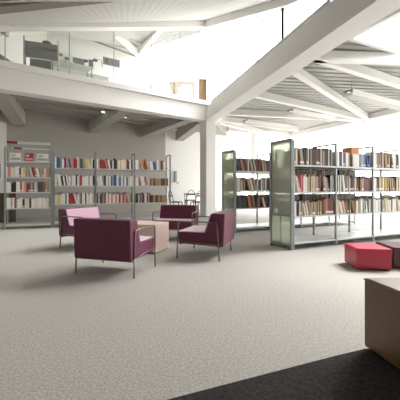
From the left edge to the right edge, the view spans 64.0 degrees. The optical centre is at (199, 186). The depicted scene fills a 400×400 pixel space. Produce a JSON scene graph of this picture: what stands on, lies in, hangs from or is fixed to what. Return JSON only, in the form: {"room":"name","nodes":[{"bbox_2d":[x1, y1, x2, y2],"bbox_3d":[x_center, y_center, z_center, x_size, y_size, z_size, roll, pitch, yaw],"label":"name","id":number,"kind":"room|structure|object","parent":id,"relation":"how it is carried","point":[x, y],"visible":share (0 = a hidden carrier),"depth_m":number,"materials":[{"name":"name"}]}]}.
{"room":"library","nodes":[
{"label":"library","id":0,"kind":"room"},
{"bbox_2d":[0,31,46,192],"bbox_3d":[-7.050,-3.150,4.700,0.300,8.600,19.800,0,0,0],"label":"wall","id":1,"kind":"structure","parent":0,"point":[14,42],"depth_m":11.65,"materials":[{"name":"white paint"}]},
{"bbox_2d":[0,54,11,61],"bbox_3d":[-6.830,-4.436,11.450,0.060,0.200,1.100,0,0,0],"label":"wall monitor","id":2,"kind":"object","parent":1,"relation":"attached to","point":[2,57],"visible":0.32,"depth_m":11.07,"materials":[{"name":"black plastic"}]},
{"bbox_2d":[47,32,137,86],"bbox_3d":[-5.308,-5.150,15.681,4.801,4.600,0.200,0,0,-36],"label":"wall","id":3,"kind":"structure","parent":0,"point":[127,74],"depth_m":15.89,"materials":[{"name":"white paint"}]},
{"bbox_2d":[103,56,119,67],"bbox_3d":[-4.185,-5.907,15.141,0.820,0.360,0.060,0,0,-36],"label":"radiator","id":4,"kind":"object","parent":3,"relation":"attached to","point":[106,61],"visible":1,"depth_m":15.11,"materials":[{"name":"grey metal"}]},
{"bbox_2d":[138,38,170,86],"bbox_3d":[-1.400,-5.210,15.150,5.317,3.880,0.085,0,0,45],"label":"window","id":5,"kind":"structure","parent":3,"relation":"in","point":[170,38],"depth_m":15.71,"materials":[{"name":"white paint"}]},
{"bbox_2d":[45,30,181,49],"bbox_3d":[-4.951,-5.755,12.481,8.823,3.210,5.712,0,0,-35],"label":"ceiling","id":6,"kind":"structure","parent":0,"point":[140,36],"depth_m":13.71,"materials":[{"name":"white metal"}]},
{"bbox_2d":[90,40,135,56],"bbox_3d":[-4.431,-6.755,15.300,0.090,0.231,3.815,0,0,38],"label":"roof truss","id":7,"kind":"object","parent":6,"relation":"attached to","point":[90,40],"visible":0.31,"depth_m":15.59,"materials":[{"name":"grey metal"}]},
{"bbox_2d":[114,36,138,56],"bbox_3d":[-3.463,-6.631,14.550,0.220,0.584,3.951,0,0,9],"label":"roof truss","id":8,"kind":"object","parent":6,"relation":"attached to","point":[126,43],"visible":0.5,"depth_m":14.93,"materials":[{"name":"white paint"}]},
{"bbox_2d":[136,30,162,57],"bbox_3d":[-2.142,-6.716,14.400,0.220,0.392,4.897,0,0,-26],"label":"roof truss","id":9,"kind":"object","parent":6,"relation":"attached to","point":[147,43],"visible":0.57,"depth_m":14.86,"materials":[{"name":"white paint"}]},
{"bbox_2d":[7,111,226,218],"bbox_3d":[-2.909,-0.850,14.431,10.742,4.000,0.201,0,0,-36],"label":"wall","id":10,"kind":"structure","parent":0,"point":[70,137],"depth_m":13.62,"materials":[{"name":"grey paint"}]},
{"bbox_2d":[174,171,178,183],"bbox_3d":[-1.131,-0.450,15.403,0.286,0.640,0.080,0,0,-36],"label":"wall phone","id":11,"kind":"object","parent":10,"relation":"attached to","point":[175,172],"visible":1,"depth_m":15.32,"materials":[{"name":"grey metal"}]},
{"bbox_2d":[15,97,226,135],"bbox_3d":[-3.435,-3.035,13.602,12.684,0.470,5.685,0,0,-36],"label":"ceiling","id":12,"kind":"structure","parent":0,"point":[220,129],"depth_m":12.36,"materials":[{"name":"grey paint"}]},
{"bbox_2d":[0,93,25,124],"bbox_3d":[-6.050,-2.635,10.125,0.420,0.810,2.894,0,0,-18],"label":"soffit beam","id":13,"kind":"structure","parent":12,"relation":"attached to","point":[12,109],"depth_m":10.25,"materials":[{"name":"grey paint"}]},
{"bbox_2d":[23,35,58,70],"bbox_3d":[-4.986,-3.940,10.086,1.030,1.340,0.416,0,0,-22],"label":"trolley","id":14,"kind":"object","parent":12,"relation":"on","point":[31,49],"visible":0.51,"depth_m":9.97,"materials":[{"name":"grey metal"}]},
{"bbox_2d":[25,40,56,52],"bbox_3d":[-4.986,-4.405,10.086,0.910,0.150,0.340,0,0,-22],"label":"shelf","id":15,"kind":"object","parent":14,"relation":"attached to","point":[28,44],"depth_m":9.96,"materials":[{"name":"grey metal"}]},
{"bbox_2d":[25,48,56,60],"bbox_3d":[-4.986,-4.165,10.086,0.910,0.150,0.340,0,0,-22],"label":"shelf","id":16,"kind":"object","parent":14,"relation":"attached to","point":[32,53],"depth_m":9.99,"materials":[{"name":"grey metal"}]},
{"bbox_2d":[50,60,92,77],"bbox_3d":[-4.533,-3.770,11.239,1.350,1.000,0.600,0,0,-36],"label":"desk","id":17,"kind":"object","parent":12,"relation":"on","point":[77,69],"visible":0.41,"depth_m":11.36,"materials":[{"name":"white"}]},
{"bbox_2d":[59,51,73,62],"bbox_3d":[-4.751,-4.463,11.048,0.700,0.360,0.300,0,0,-36],"label":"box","id":18,"kind":"object","parent":17,"relation":"on","point":[63,56],"visible":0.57,"depth_m":11.04,"materials":[{"name":"white"}]},
{"bbox_2d":[73,57,83,64],"bbox_3d":[-4.386,-4.482,11.550,0.400,0.320,0.080,0,0,-36],"label":"monitor","id":19,"kind":"object","parent":17,"relation":"on","point":[75,60],"visible":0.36,"depth_m":11.51,"materials":[{"name":"grey plastic"}]},
{"bbox_2d":[88,73,108,80],"bbox_3d":[-4.218,-3.760,12.225,1.300,0.980,0.600,0,0,-36],"label":"desk","id":20,"kind":"object","parent":12,"relation":"on","point":[95,76],"visible":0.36,"depth_m":12.28,"materials":[{"name":"white"}]},
{"bbox_2d":[0,60,208,121],"bbox_3d":[-3.309,-2.950,10.017,8.891,0.740,0.524,0,0,-36],"label":"girder","id":21,"kind":"object","parent":12,"relation":"attached to","point":[19,79],"visible":0.88,"depth_m":9.83,"materials":[{"name":"white paint"}]},
{"bbox_2d":[5,30,151,89],"bbox_3d":[-3.318,-4.756,10.159,8.113,2.873,0.030,0,0,-36],"label":"glass screen","id":22,"kind":"object","parent":21,"relation":"on","point":[151,30],"visible":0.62,"depth_m":9.69,"materials":[{"name":"grey"}]},
{"bbox_2d":[10,94,199,131],"bbox_3d":[-3.170,-2.770,12.168,10.375,0.120,1.647,0,0,-39],"label":"rib","id":23,"kind":"object","parent":12,"relation":"attached to","point":[17,100],"visible":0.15,"depth_m":11.48,"materials":[{"name":"grey paint"}]},
{"bbox_2d":[89,109,129,132],"bbox_3d":[-3.450,-2.635,12.025,0.400,0.810,2.804,0,0,-40],"label":"soffit beam","id":24,"kind":"structure","parent":12,"relation":"attached to","point":[98,123],"depth_m":12.01,"materials":[{"name":"grey paint"}]},
{"bbox_2d":[148,84,165,91],"bbox_3d":[-1.676,-3.585,12.417,0.640,0.630,0.390,0,0,-20],"label":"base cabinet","id":25,"kind":"object","parent":12,"relation":"on","point":[161,88],"visible":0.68,"depth_m":12.26,"materials":[{"name":"white paint"}]},
{"bbox_2d":[141,118,193,137],"bbox_3d":[-1.425,-2.635,13.425,2.971,0.810,0.450,0,0,44],"label":"soffit beam","id":26,"kind":"structure","parent":12,"relation":"attached to","point":[154,128],"depth_m":13.41,"materials":[{"name":"grey paint"}]},
{"bbox_2d":[169,82,194,97],"bbox_3d":[-0.725,-3.770,13.175,1.050,1.000,0.450,0,0,0],"label":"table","id":27,"kind":"object","parent":12,"relation":"on","point":[174,86],"visible":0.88,"depth_m":12.97,"materials":[{"name":"brown wood"}]},
{"bbox_2d":[175,121,199,140],"bbox_3d":[-0.425,-2.635,14.250,0.400,0.810,2.752,0,0,-25],"label":"soffit beam","id":28,"kind":"structure","parent":12,"relation":"attached to","point":[184,132],"depth_m":14.36,"materials":[{"name":"grey paint"}]},
{"bbox_2d":[199,79,206,100],"bbox_3d":[0.115,-3.800,12.855,0.310,1.060,0.130,0,0,0],"label":"wooden board","id":29,"kind":"object","parent":12,"relation":"on","point":[202,82],"visible":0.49,"depth_m":12.80,"materials":[{"name":"brown wood"}]},
{"bbox_2d":[207,28,215,102],"bbox_3d":[0.460,-4.910,12.729,0.320,3.280,0.542,0,0,0],"label":"column","id":30,"kind":"structure","parent":12,"relation":"on","point":[208,29],"depth_m":12.55,"materials":[{"name":"white paint"}]},
{"bbox_2d":[0,0,273,24],"bbox_3d":[-2.666,-4.608,8.719,9.304,4.304,7.279,0,0,-6],"label":"ceiling","id":31,"kind":"structure","parent":0,"point":[116,10],"depth_m":7.61,"materials":[{"name":"grey paint"}]},
{"bbox_2d":[0,0,109,13],"bbox_3d":[-2.500,-3.438,5.500,3.281,1.564,0.220,0,0,-18],"label":"roof beam","id":32,"kind":"structure","parent":31,"relation":"attached to","point":[5,8],"depth_m":5.40,"materials":[{"name":"grey paint"}]},
{"bbox_2d":[0,20,204,31],"bbox_3d":[-3.375,-5.170,10.089,8.714,2.960,0.300,0,0,-36],"label":"roof beam","id":33,"kind":"structure","parent":31,"relation":"attached to","point":[160,25],"depth_m":10.33,"materials":[{"name":"white paint"}]},
{"bbox_2d":[205,0,315,28],"bbox_3d":[1.352,-5.060,9.131,0.335,3.220,7.349,0,0,-16],"label":"roof beam","id":34,"kind":"structure","parent":31,"relation":"attached to","point":[275,6],"depth_m":8.46,"materials":[{"name":"white paint"}]},
{"bbox_2d":[152,27,217,47],"bbox_3d":[-0.863,-7.030,15.421,1.646,0.660,5.685,0,0,-39],"label":"ceiling","id":35,"kind":"structure","parent":0,"point":[184,33],"depth_m":14.93,"materials":[{"name":"silver metal"}]},
{"bbox_2d":[0,208,399,399],"bbox_3d":[2.400,1.210,8.400,19.200,0.120,27.200,0,0,0],"label":"floor","id":36,"kind":"structure","parent":0,"point":[191,322],"depth_m":2.93,"materials":[{"name":"carpet"}]},
{"bbox_2d":[0,193,15,222],"bbox_3d":[-6.465,0.675,10.503,0.700,0.950,0.415,0,0,-36],"label":"base cabinet","id":37,"kind":"object","parent":36,"relation":"on","point":[12,213],"visible":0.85,"depth_m":10.38,"materials":[{"name":"brown wood"}]},
{"bbox_2d":[4,141,52,228],"bbox_3d":[-4.828,-0.050,9.064,1.180,2.400,0.426,0,0,-22],"label":"shelving","id":38,"kind":"object","parent":36,"relation":"on","point":[8,142],"visible":0.99,"depth_m":8.96,"materials":[{"name":"silver metal"}]},
{"bbox_2d":[8,166,10,176],"bbox_3d":[-5.234,-0.423,8.807,0.059,0.284,0.178,0,0,-22],"label":"book","id":39,"kind":"object","parent":38,"relation":"on","point":[9,167],"visible":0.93,"depth_m":8.73,"materials":[{"name":"pink paper"}]},
{"bbox_2d":[10,153,20,160],"bbox_3d":[-5.097,-0.828,8.834,0.270,0.234,0.067,0,0,-22],"label":"magazine","id":40,"kind":"object","parent":38,"relation":"on","point":[13,156],"visible":1,"depth_m":8.83,"materials":[{"name":"white paper"}]},
{"bbox_2d":[24,153,33,161],"bbox_3d":[-4.785,-0.828,8.959,0.220,0.234,0.067,0,0,-22],"label":"magazine","id":41,"kind":"object","parent":38,"relation":"on","point":[28,156],"visible":1,"depth_m":8.96,"materials":[{"name":"red paper"}]},
{"bbox_2d":[37,154,47,161],"bbox_3d":[-4.470,-0.828,9.085,0.300,0.234,0.067,0,0,-22],"label":"magazine","id":42,"kind":"object","parent":38,"relation":"on","point":[40,157],"visible":1,"depth_m":9.08,"materials":[{"name":"white paper"}]},
{"bbox_2d":[58,206,116,247],"bbox_3d":[-2.206,0.783,6.323,0.705,0.735,0.893,0,0,26],"label":"armchair","id":43,"kind":"object","parent":36,"relation":"on","point":[66,215],"visible":0.52,"depth_m":6.08,"materials":[{"name":"fabric"}]},
{"bbox_2d":[66,207,99,224],"bbox_3d":[-2.305,0.571,6.371,0.108,0.298,0.820,0,0,26],"label":"cushion","id":44,"kind":"object","parent":43,"relation":"on","point":[86,212],"depth_m":6.32,"materials":[{"name":"pink fabric"}]},
{"bbox_2d":[53,150,170,226],"bbox_3d":[-2.658,0.050,9.978,3.490,2.200,0.500,0,0,-22],"label":"shelving","id":45,"kind":"object","parent":36,"relation":"on","point":[95,169],"visible":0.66,"depth_m":9.92,"materials":[{"name":"silver metal"}]},
{"bbox_2d":[73,217,155,278],"bbox_3d":[-1.162,0.783,4.413,0.893,0.735,0.705,0,0,17],"label":"armchair","id":46,"kind":"object","parent":36,"relation":"on","point":[104,239],"visible":1,"depth_m":4.09,"materials":[{"name":"fabric"}]},
{"bbox_2d":[140,236,152,240],"bbox_3d":[-1.120,0.718,4.546,0.820,0.015,0.385,0,0,17],"label":"seat cushion","id":47,"kind":"object","parent":46,"relation":"on","point":[142,238],"depth_m":4.50,"materials":[{"name":"pink fabric"}]},
{"bbox_2d":[137,221,168,253],"bbox_3d":[-1.123,0.900,5.884,0.959,0.500,0.579,0,0,17],"label":"table","id":48,"kind":"object","parent":36,"relation":"on","point":[161,227],"visible":0.38,"depth_m":5.65,"materials":[{"name":"light wood"}]},
{"bbox_2d":[152,205,197,229],"bbox_3d":[-0.529,0.783,7.157,0.893,0.735,0.705,0,0,12],"label":"armchair","id":49,"kind":"object","parent":36,"relation":"on","point":[172,214],"visible":0.72,"depth_m":7.21,"materials":[{"name":"fabric"}]},
{"bbox_2d":[155,218,194,220],"bbox_3d":[-0.556,0.718,7.020,0.820,0.015,0.385,0,0,12],"label":"seat cushion","id":50,"kind":"object","parent":49,"relation":"on","point":[160,219],"depth_m":6.99,"materials":[{"name":"pink fabric"}]},
{"bbox_2d":[160,205,195,218],"bbox_3d":[-0.507,0.571,7.265,0.820,0.298,0.108,0,0,12],"label":"cushion","id":51,"kind":"object","parent":49,"relation":"on","point":[166,211],"depth_m":7.26,"materials":[{"name":"fabric"}]},
{"bbox_2d":[168,192,182,204],"bbox_3d":[-0.990,0.640,12.939,0.566,1.025,0.504,0,0,-28],"label":"cafe chair","id":52,"kind":"object","parent":36,"relation":"on","point":[173,201],"visible":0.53,"depth_m":12.75,"materials":[{"name":"black plastic"}]},
{"bbox_2d":[185,190,195,204],"bbox_3d":[-0.446,0.640,14.773,0.504,1.025,0.566,0,0,10],"label":"cafe chair","id":53,"kind":"object","parent":36,"relation":"on","point":[190,190],"visible":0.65,"depth_m":14.92,"materials":[{"name":"grey metal"}]},
{"bbox_2d":[184,193,199,204],"bbox_3d":[-0.269,0.713,13.741,0.800,0.875,0.640,0,0,-10],"label":"cafe table","id":54,"kind":"object","parent":36,"relation":"on","point":[184,193],"visible":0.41,"depth_m":13.54,"materials":[{"name":"grey metal"}]},
{"bbox_2d":[190,191,199,214],"bbox_3d":[-0.107,0.640,13.031,0.504,1.025,0.566,0,0,-35],"label":"cafe chair","id":55,"kind":"object","parent":36,"relation":"on","point":[197,195],"visible":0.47,"depth_m":12.93,"materials":[{"name":"black plastic"}]},
{"bbox_2d":[176,210,234,261],"bbox_3d":[0.127,0.783,5.458,0.796,0.735,0.893,0,0,18],"label":"armchair","id":56,"kind":"object","parent":36,"relation":"on","point":[218,232],"visible":1,"depth_m":5.06,"materials":[{"name":"fabric"}]},
{"bbox_2d":[179,225,205,232],"bbox_3d":[-0.023,0.718,5.505,0.435,0.015,0.820,0,0,18],"label":"seat cushion","id":57,"kind":"object","parent":56,"relation":"on","point":[195,228],"depth_m":5.35,"materials":[{"name":"pink fabric"}]},
{"bbox_2d":[200,103,215,215],"bbox_3d":[0.311,-1.060,12.744,0.618,4.420,0.713,0,0,0],"label":"column","id":58,"kind":"structure","parent":36,"relation":"on","point":[207,128],"depth_m":12.49,"materials":[{"name":"white paint"}]},
{"bbox_2d":[250,132,255,195],"bbox_3d":[2.950,-0.950,17.800,0.320,4.200,0.320,0,0,0],"label":"column","id":59,"kind":"structure","parent":36,"relation":"on","point":[252,135],"depth_m":17.67,"materials":[{"name":"white paint"}]},
{"bbox_2d":[168,349,399,399],"bbox_3d":[0.950,1.147,0.150,7.100,0.006,6.300,0,0,0],"label":"carpet area","id":60,"kind":"object","parent":36,"relation":"on","point":[363,374],"visible":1,"depth_m":1.86,"materials":[{"name":"black carpet"}]},
{"bbox_2d":[363,278,399,368],"bbox_3d":[1.583,0.893,1.980,0.844,0.500,0.649,0,0,0],"label":"counter","id":61,"kind":"object","parent":60,"relation":"on","point":[382,295],"visible":1,"depth_m":2.11,"materials":[{"name":"beige wood"}]},
{"bbox_2d":[222,150,355,232],"bbox_3d":[2.692,0.105,9.224,4.360,2.090,0.620,0,0,-25],"label":"shelving","id":62,"kind":"object","parent":36,"relation":"on","point":[229,171],"visible":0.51,"depth_m":8.43,"materials":[{"name":"silver metal"}]},
{"bbox_2d":[55,154,399,207],"bbox_3d":[0.607,-0.172,8.370,9.922,1.422,4.250,0,0,2],"label":"books","id":63,"kind":"object","parent":62,"relation":"on","point":[242,201],"visible":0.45,"depth_m":9.35,"materials":[{"name":"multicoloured paper"}]},
{"bbox_2d":[270,138,399,249],"bbox_3d":[3.502,0.130,7.004,4.360,2.040,0.620,0,0,-25],"label":"shelving","id":64,"kind":"object","parent":36,"relation":"on","point":[282,152],"visible":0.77,"depth_m":6.23,"materials":[{"name":"silver metal"}]},
{"bbox_2d":[295,175,298,191],"bbox_3d":[1.755,-0.064,5.995,0.109,0.306,0.202,0,0,-25],"label":"book","id":65,"kind":"object","parent":64,"relation":"on","point":[296,182],"visible":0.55,"depth_m":5.92,"materials":[{"name":"beige paper"}]},
{"bbox_2d":[296,175,301,191],"bbox_3d":[1.855,-0.068,6.026,0.029,0.315,0.173,0,0,-25],"label":"book","id":66,"kind":"object","parent":64,"relation":"on","point":[298,176],"visible":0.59,"depth_m":5.96,"materials":[{"name":"pink paper"}]},
{"bbox_2d":[298,148,300,164],"bbox_3d":[1.808,-0.565,6.023,0.078,0.307,0.211,0,0,-25],"label":"book","id":67,"kind":"object","parent":64,"relation":"on","point":[299,157],"visible":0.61,"depth_m":5.93,"materials":[{"name":"brown paper"}]},
{"bbox_2d":[298,201,300,215],"bbox_3d":[1.816,0.397,6.006,0.032,0.275,0.173,0,0,-25],"label":"book","id":68,"kind":"object","parent":64,"relation":"on","point":[299,202],"visible":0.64,"depth_m":5.93,"materials":[{"name":"beige paper"}]},
{"bbox_2d":[302,148,304,164],"bbox_3d":[1.915,-0.568,6.069,0.030,0.315,0.201,0,0,-25],"label":"book","id":69,"kind":"object","parent":64,"relation":"on","point":[303,149],"visible":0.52,"depth_m":5.98,"materials":[{"name":"grey paper"}]},
{"bbox_2d":[303,176,304,191],"bbox_3d":[1.902,-0.057,6.057,0.033,0.291,0.194,0,0,-25],"label":"book","id":70,"kind":"object","parent":64,"relation":"on","point":[303,176],"visible":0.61,"depth_m":5.97,"materials":[{"name":"white paper"}]},
{"bbox_2d":[306,148,307,164],"bbox_3d":[1.976,-0.575,6.086,0.038,0.327,0.183,0,0,-25],"label":"book","id":71,"kind":"object","parent":64,"relation":"on","point":[306,148],"visible":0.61,"depth_m":6.00,"materials":[{"name":"green paper"}]},
{"bbox_2d":[306,175,309,191],"bbox_3d":[2.020,-0.072,6.104,0.037,0.323,0.175,0,0,-25],"label":"book","id":72,"kind":"object","parent":64,"relation":"on","point":[308,176],"visible":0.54,"depth_m":6.03,"materials":[{"name":"beige paper"}]},
{"bbox_2d":[310,149,311,164],"bbox_3d":[2.058,-0.566,6.137,0.032,0.310,0.204,0,0,-25],"label":"book","id":73,"kind":"object","parent":64,"relation":"on","point":[310,149],"visible":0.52,"depth_m":6.04,"materials":[{"name":"beige paper"}]},
{"bbox_2d":[313,147,317,164],"bbox_3d":[2.191,-0.583,6.194,0.034,0.344,0.199,0,0,-25],"label":"book","id":74,"kind":"object","parent":64,"relation":"on","point":[316,148],"visible":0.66,"depth_m":6.11,"materials":[{"name":"brown paper"}]},
{"bbox_2d":[314,175,320,191],"bbox_3d":[2.266,-0.071,6.218,0.040,0.320,0.176,0,0,-25],"label":"book","id":75,"kind":"object","parent":64,"relation":"on","point":[319,176],"visible":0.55,"depth_m":6.14,"materials":[{"name":"brown paper"}]},
{"bbox_2d":[318,148,320,165],"bbox_3d":[2.261,-0.579,6.234,0.029,0.337,0.208,0,0,-25],"label":"book","id":76,"kind":"object","parent":64,"relation":"on","point":[318,148],"visible":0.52,"depth_m":6.15,"materials":[{"name":"brown paper"}]},
{"bbox_2d":[315,199,325,214],"bbox_3d":[2.366,0.386,6.279,0.069,0.295,0.203,0,0,-25],"label":"book","id":77,"kind":"object","parent":64,"relation":"on","point":[322,200],"visible":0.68,"depth_m":6.19,"materials":[{"name":"brown paper"}]},
{"bbox_2d":[319,197,327,214],"bbox_3d":[2.422,0.371,6.297,0.047,0.326,0.191,0,0,-25],"label":"book","id":78,"kind":"object","parent":64,"relation":"on","point":[319,197],"visible":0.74,"depth_m":6.22,"materials":[{"name":"brown paper"}]},
{"bbox_2d":[322,175,329,191],"bbox_3d":[2.504,-0.072,6.335,0.022,0.322,0.188,0,0,-25],"label":"book","id":79,"kind":"object","parent":64,"relation":"on","point":[327,176],"visible":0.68,"depth_m":6.28,"materials":[{"name":"grey paper"}]},
{"bbox_2d":[328,198,329,213],"bbox_3d":[2.469,0.374,6.317,0.052,0.319,0.188,0,0,-25],"label":"book","id":80,"kind":"object","parent":64,"relation":"on","point":[328,198],"visible":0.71,"depth_m":6.24,"materials":[{"name":"red paper"}]},
{"bbox_2d":[328,149,330,165],"bbox_3d":[2.503,-0.578,6.341,0.036,0.333,0.200,0,0,-25],"label":"book","id":81,"kind":"object","parent":64,"relation":"on","point":[328,149],"visible":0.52,"depth_m":6.25,"materials":[{"name":"grey paper"}]},
{"bbox_2d":[331,176,332,191],"bbox_3d":[2.551,-0.065,6.359,0.039,0.308,0.191,0,0,-25],"label":"book","id":82,"kind":"object","parent":64,"relation":"on","point":[331,176],"visible":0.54,"depth_m":6.27,"materials":[{"name":"grey paper"}]},
{"bbox_2d":[332,153,334,165],"bbox_3d":[2.668,-0.544,6.413,0.029,0.266,0.190,0,0,-25],"label":"book","id":83,"kind":"object","parent":64,"relation":"on","point":[333,154],"visible":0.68,"depth_m":6.39,"materials":[{"name":"grey paper"}]},
{"bbox_2d":[332,151,338,165],"bbox_3d":[2.702,-0.560,6.431,0.047,0.299,0.195,0,0,-25],"label":"book","id":84,"kind":"object","parent":64,"relation":"on","point":[337,151],"visible":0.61,"depth_m":6.34,"materials":[{"name":"white paper"}]},
{"bbox_2d":[346,199,350,212],"bbox_3d":[3.006,0.390,6.579,0.023,0.287,0.211,0,0,-25],"label":"book","id":85,"kind":"object","parent":64,"relation":"on","point":[348,200],"visible":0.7,"depth_m":6.49,"materials":[{"name":"beige paper"}]},
{"bbox_2d":[343,147,358,166],"bbox_3d":[3.130,-0.611,6.643,0.220,0.400,0.220,0,0,-25],"label":"box","id":86,"kind":"object","parent":64,"relation":"on","point":[352,150],"visible":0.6,"depth_m":6.54,"materials":[{"name":"brown cardboard"}]},
{"bbox_2d":[352,154,358,166],"bbox_3d":[3.174,-0.541,6.523,0.180,0.260,0.025,0,0,-25],"label":"book","id":87,"kind":"object","parent":64,"relation":"on","point":[355,157],"visible":1,"depth_m":6.50,"materials":[{"name":"white paper"}]},
{"bbox_2d":[358,178,361,190],"bbox_3d":[3.289,-0.043,6.695,0.054,0.265,0.180,0,0,-25],"label":"book","id":88,"kind":"object","parent":64,"relation":"on","point":[359,179],"visible":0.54,"depth_m":6.62,"materials":[{"name":"brown paper"}]},
{"bbox_2d":[365,153,371,166],"bbox_3d":[3.633,-0.571,6.870,0.025,0.320,0.208,0,0,-25],"label":"book","id":89,"kind":"object","parent":64,"relation":"on","point":[366,154],"visible":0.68,"depth_m":6.83,"materials":[{"name":"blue paper"}]},
{"bbox_2d":[377,176,382,190],"bbox_3d":[3.881,-0.070,6.980,0.040,0.318,0.201,0,0,-25],"label":"book","id":90,"kind":"object","parent":64,"relation":"on","point":[377,176],"visible":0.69,"depth_m":6.89,"materials":[{"name":"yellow paper"}]},
{"bbox_2d":[391,176,396,190],"bbox_3d":[4.306,-0.075,7.172,0.040,0.328,0.188,0,0,-25],"label":"book","id":91,"kind":"object","parent":64,"relation":"on","point":[394,177],"visible":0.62,"depth_m":7.09,"materials":[{"name":"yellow paper"}]},
{"bbox_2d":[290,121,399,213],"bbox_3d":[7.869,-1.000,14.246,0.548,4.300,11.306,0,0,-24],"label":"window","id":92,"kind":"structure","parent":36,"relation":"on","point":[365,121],"depth_m":14.89,"materials":[{"name":"glass"}]},
{"bbox_2d":[344,243,390,270],"bbox_3d":[2.410,1.000,4.625,0.488,0.300,0.518,0,0,0],"label":"pouf","id":93,"kind":"object","parent":36,"relation":"on","point":[361,256],"visible":1,"depth_m":4.42,"materials":[{"name":"red fabric"}]},
{"bbox_2d":[375,241,399,268],"bbox_3d":[2.970,1.000,4.730,0.497,0.300,0.576,0,0,7],"label":"pouf","id":94,"kind":"object","parent":36,"relation":"on","point":[394,246],"visible":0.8,"depth_m":4.52,"materials":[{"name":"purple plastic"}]},
{"bbox_2d":[222,40,399,132],"bbox_3d":[6.451,-3.308,6.807,8.236,0.075,25.288,0,0,-16],"label":"ceiling","id":95,"kind":"structure","parent":0,"point":[339,81],"depth_m":10.87,"materials":[{"name":"silver metal"}]},
{"bbox_2d":[218,118,267,135],"bbox_3d":[2.360,-3.120,16.800,0.170,0.260,4.738,0,0,41],"label":"ceiling beam","id":96,"kind":"structure","parent":95,"relation":"attached to","point":[220,121],"depth_m":16.68,"materials":[{"name":"white paint"}]},
{"bbox_2d":[223,116,298,130],"bbox_3d":[3.150,-3.120,15.900,4.751,0.260,0.170,0,0,-30],"label":"ceiling beam","id":97,"kind":"structure","parent":95,"relation":"attached to","point":[226,119],"depth_m":15.07,"materials":[{"name":"white paint"}]},
{"bbox_2d":[243,119,289,129],"bbox_3d":[3.100,-3.035,14.800,2.530,0.510,0.340,0,0,-29],"label":"light","id":98,"kind":"object","parent":95,"relation":"hanging from","point":[249,122],"visible":0.98,"depth_m":14.63,"materials":[{"name":"grey metal"}]},
{"bbox_2d":[226,109,359,121],"bbox_3d":[4.050,-3.120,13.900,7.041,0.260,0.170,0,0,-11],"label":"ceiling beam","id":99,"kind":"structure","parent":95,"relation":"attached to","point":[238,112],"depth_m":13.60,"materials":[{"name":"white paint"}]},
{"bbox_2d":[206,0,399,120],"bbox_3d":[2.598,-2.925,4.750,0.462,0.690,16.226,0,0,-16],"label":"girder","id":100,"kind":"object","parent":95,"relation":"attached to","point":[339,21],"visible":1,"depth_m":6.22,"materials":[{"name":"white paint"}]},
{"bbox_2d":[211,0,332,101],"bbox_3d":[1.394,-4.860,9.050,0.070,3.180,7.019,0,0,-16],"label":"window","id":101,"kind":"structure","parent":100,"relation":"on","point":[327,2],"depth_m":8.55,"materials":[{"name":"white metal"}]},
{"bbox_2d":[255,91,363,121],"bbox_3d":[4.390,-3.120,12.430,7.584,0.260,0.170,0,0,-35],"label":"ceiling beam","id":102,"kind":"structure","parent":95,"relation":"attached to","point":[267,96],"depth_m":12.14,"materials":[{"name":"white paint"}]},
{"bbox_2d":[286,107,334,121],"bbox_3d":[4.525,-3.035,12.950,2.536,0.510,0.340,0,0,-31],"label":"light","id":103,"kind":"object","parent":95,"relation":"hanging from","point":[293,112],"visible":0.9,"depth_m":12.75,"materials":[{"name":"grey metal"}]},
{"bbox_2d":[226,114,399,136],"bbox_3d":[8.129,-3.250,7.292,5.408,0.400,24.840,0,0,-20],"label":"trim","id":104,"kind":"structure","parent":95,"relation":"attached to","point":[273,133],"depth_m":17.67,"materials":[{"name":"white paint"}]},
{"bbox_2d":[291,120,365,136],"bbox_3d":[6.500,-3.120,16.800,0.170,0.260,5.200,0,0,-23],"label":"ceiling beam","id":105,"kind":"structure","parent":95,"relation":"attached to","point":[339,123],"depth_m":16.64,"materials":[{"name":"white paint"}]},
{"bbox_2d":[292,69,368,119],"bbox_3d":[4.855,-3.120,11.220,0.170,0.260,8.120,0,0,41],"label":"ceiling beam","id":106,"kind":"structure","parent":95,"relation":"attached to","point":[304,76],"depth_m":10.34,"materials":[{"name":"white paint"}]},
{"bbox_2d":[312,50,399,64],"bbox_3d":[4.480,-3.120,7.750,4.251,0.260,0.170,0,0,-4],"label":"ceiling beam","id":107,"kind":"structure","parent":95,"relation":"attached to","point":[336,57],"depth_m":7.66,"materials":[{"name":"white paint"}]},
{"bbox_2d":[314,58,399,88],"bbox_3d":[5.050,-3.120,9.025,5.994,0.260,0.170,0,0,-32],"label":"ceiling beam","id":108,"kind":"structure","parent":95,"relation":"attached to","point":[359,70],"depth_m":8.66,"materials":[{"name":"white paint"}]},
{"bbox_2d":[343,81,399,110],"bbox_3d":[6.225,-3.035,10.875,3.952,0.510,0.340,0,0,-31],"label":"light","id":109,"kind":"object","parent":95,"relation":"hanging from","point":[354,94],"visible":1,"depth_m":10.34,"materials":[{"name":"grey metal"}]},
{"bbox_2d":[349,8,399,53],"bbox_3d":[5.425,-3.400,6.325,3.683,0.380,3.244,0,0,-25],"label":"window","id":110,"kind":"structure","parent":95,"relation":"attached to","point":[379,39],"depth_m":7.25,"materials":[{"name":"glass"}]},
{"bbox_2d":[366,109,399,120],"bbox_3d":[8.450,-3.120,11.900,0.170,0.260,5.349,0,0,-21],"label":"ceiling beam","id":111,"kind":"structure","parent":95,"relation":"attached to","point":[388,112],"depth_m":13.57,"materials":[{"name":"white paint"}]},
{"label":"outside","id":112,"kind":"structure","parent":0,"visible":0},
{"bbox_2d":[238,194,399,197],"bbox_3d":[15.000,1.400,15.000,90.000,0.300,90.000,0,0,0],"label":"ground","id":113,"kind":"structure","parent":112,"point":[375,195],"depth_m":53.33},
{"bbox_2d":[247,174,268,194],"bbox_3d":[5.028,-0.092,25.026,3.020,2.684,2.520,0,0,0],"label":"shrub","id":114,"kind":"object","parent":113,"relation":"on","point":[259,175],"visible":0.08,"depth_m":24.39,"materials":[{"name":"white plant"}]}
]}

